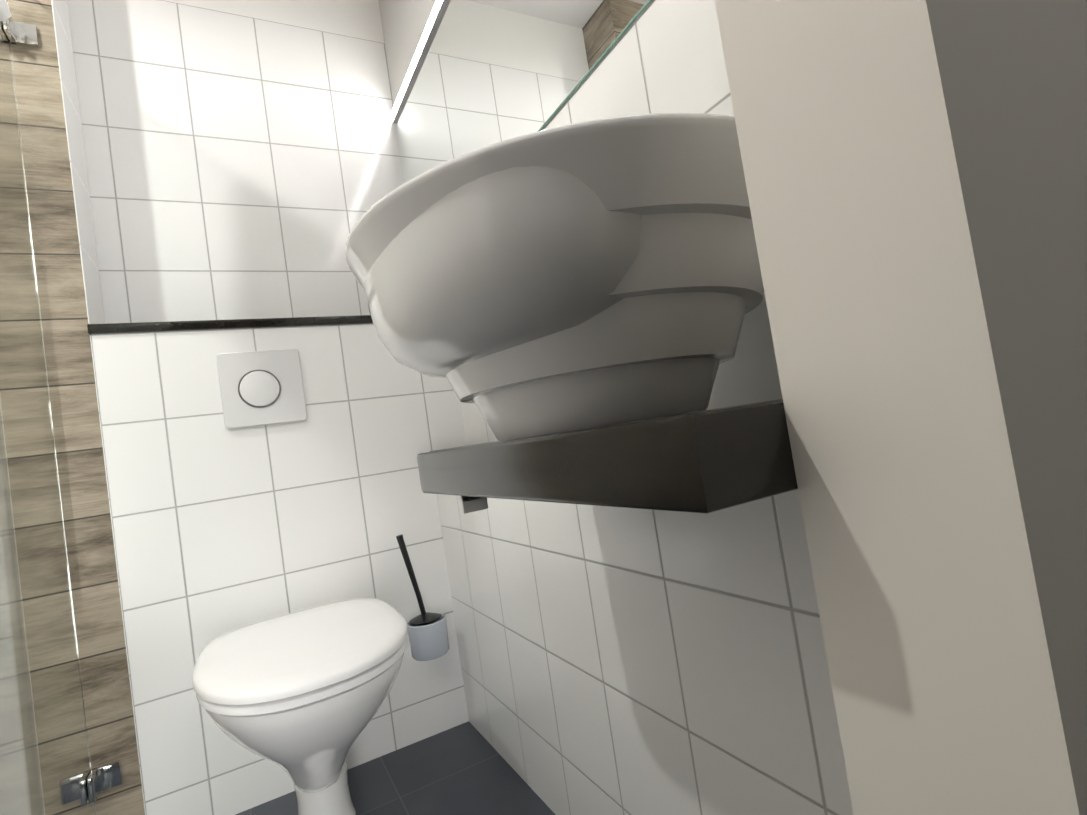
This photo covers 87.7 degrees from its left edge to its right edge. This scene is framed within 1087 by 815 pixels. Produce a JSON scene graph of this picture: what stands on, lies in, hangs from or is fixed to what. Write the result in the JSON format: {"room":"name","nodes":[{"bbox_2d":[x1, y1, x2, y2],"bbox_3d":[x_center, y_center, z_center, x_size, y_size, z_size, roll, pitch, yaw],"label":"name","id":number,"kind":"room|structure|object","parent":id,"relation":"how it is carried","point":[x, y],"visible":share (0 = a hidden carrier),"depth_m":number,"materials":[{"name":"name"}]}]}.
{"room":"bathroom","nodes":[
{"label":"bathroom","id":0,"kind":"room"},
{"bbox_2d":[6,0,144,814],"bbox_3d":[-1.540,-0.152,1.231,0.931,2.400,0.310,-7,-3,-28],"label":"wall","id":1,"kind":"structure","parent":0,"point":[108,707],"depth_m":1.28,"materials":[{"name":"brown wood"}]},
{"bbox_2d":[51,0,146,814],"bbox_3d":[-1.131,-0.207,1.385,0.063,2.400,0.192,-7,-3,-28],"label":"wall","id":2,"kind":"structure","parent":0,"point":[82,202],"depth_m":1.39,"materials":[{"name":"white tile"}]},
{"bbox_2d":[67,0,403,323],"bbox_3d":[-0.802,-0.241,1.740,0.858,2.400,0.120,-7,-3,-28],"label":"wall","id":3,"kind":"structure","parent":0,"point":[242,157],"depth_m":1.67,"materials":[{"name":"white tile"}]},
{"bbox_2d":[91,323,468,814],"bbox_3d":[-0.622,0.362,1.560,0.850,1.139,0.231,-7,-3,-28],"label":"wall","id":4,"kind":"structure","parent":0,"point":[220,529],"depth_m":1.39,"materials":[{"name":"white tile"}]},
{"bbox_2d":[87,315,372,334],"bbox_3d":[-0.710,-0.211,1.581,0.855,0.022,0.239,-7,-3,-28],"label":"slab","id":5,"kind":"object","parent":4,"relation":"on","point":[194,325],"visible":0.17,"depth_m":1.40,"materials":[{"name":"stone"}]},
{"bbox_2d":[216,349,306,428],"bbox_3d":[-0.706,-0.050,1.425,0.188,0.188,0.018,-7,-3,-28],"label":"flush plate","id":6,"kind":"object","parent":4,"relation":"attached to","point":[259,388],"visible":1,"depth_m":1.42,"materials":[{"name":"white plastic"}]},
{"bbox_2d":[396,534,448,660],"bbox_3d":[-0.323,0.492,1.505,0.104,0.323,0.114,-7,-3,-28],"label":"toilet brush","id":7,"kind":"object","parent":4,"relation":"attached to","point":[428,635],"visible":0.96,"depth_m":1.46,"materials":[{"name":"white plastic"}]},
{"bbox_2d":[235,721,554,814],"bbox_3d":[-0.373,0.871,0.231,2.031,0.060,2.924,-7,-3,-28],"label":"floor","id":8,"kind":"structure","parent":0,"point":[466,768],"depth_m":1.31,"materials":[{"name":"tile"}]},
{"bbox_2d":[0,17,122,814],"bbox_3d":[-1.027,-0.048,0.794,0.409,2.001,0.909,-7,-3,-28],"label":"glass","id":9,"kind":"object","parent":8,"relation":"on","point":[45,765],"visible":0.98,"depth_m":1.09,"materials":[{"name":"teal"}]},
{"bbox_2d":[192,598,407,814],"bbox_3d":[-0.459,0.673,1.147,0.386,0.439,0.576,-7,-3,-28],"label":"toilet","id":10,"kind":"object","parent":8,"relation":"on","point":[298,697],"visible":1,"depth_m":0.99,"materials":[{"name":"white ceramic"}]},
{"bbox_2d":[378,0,782,445],"bbox_3d":[0.276,-0.450,0.741,0.120,2.400,2.924,-7,-3,-28],"label":"wall","id":11,"kind":"structure","parent":0,"point":[664,56],"depth_m":0.80,"materials":[{"name":"white tile"}]},
{"bbox_2d":[391,0,446,122],"bbox_3d":[-0.141,-1.067,1.222,0.014,0.033,1.580,-7,-3,-28],"label":"light bar","id":12,"kind":"object","parent":11,"relation":"attached to","point":[435,15],"visible":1,"depth_m":1.62,"materials":[{"name":"white plastic"}]},
{"bbox_2d":[395,0,651,182],"bbox_3d":[-0.095,-0.790,1.212,0.004,0.526,1.580,-7,-3,-28],"label":"mirror","id":13,"kind":"object","parent":11,"relation":"attached to","point":[489,72],"visible":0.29,"depth_m":1.23,"materials":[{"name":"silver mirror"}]},
{"bbox_2d":[437,489,853,814],"bbox_3d":[0.105,0.444,1.022,0.110,0.712,1.373,-7,-3,-28],"label":"wall","id":14,"kind":"structure","parent":0,"point":[623,661],"depth_m":0.81,"materials":[{"name":"white tile"}]},
{"bbox_2d":[460,496,487,513],"bbox_3d":[0.023,0.093,0.700,0.263,0.024,0.006,-7,-3,-28],"label":"bracket","id":15,"kind":"object","parent":14,"relation":"attached to","point":[469,504],"visible":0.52,"depth_m":0.64,"materials":[{"name":"metal"}]},
{"bbox_2d":[417,399,797,512],"bbox_3d":[-0.073,0.083,0.973,0.388,0.050,1.373,-7,-3,-28],"label":"shelf","id":16,"kind":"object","parent":14,"relation":"on","point":[710,460],"depth_m":0.32,"materials":[{"name":"wood"}]},
{"bbox_2d":[345,113,763,440],"bbox_3d":[0.045,-0.079,0.605,0.464,0.200,0.480,-7,-3,-28],"label":"basin","id":17,"kind":"object","parent":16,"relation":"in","point":[588,274],"visible":0.94,"depth_m":0.43,"materials":[{"name":"white ceramic"}]},
{"bbox_2d":[715,0,1086,814],"bbox_3d":[-0.412,-0.379,0.013,2.031,2.400,0.100,-7,-3,-28],"label":"wall","id":18,"kind":"structure","parent":0,"point":[915,174],"depth_m":0.25,"materials":[{"name":"white paint"}]}
]}

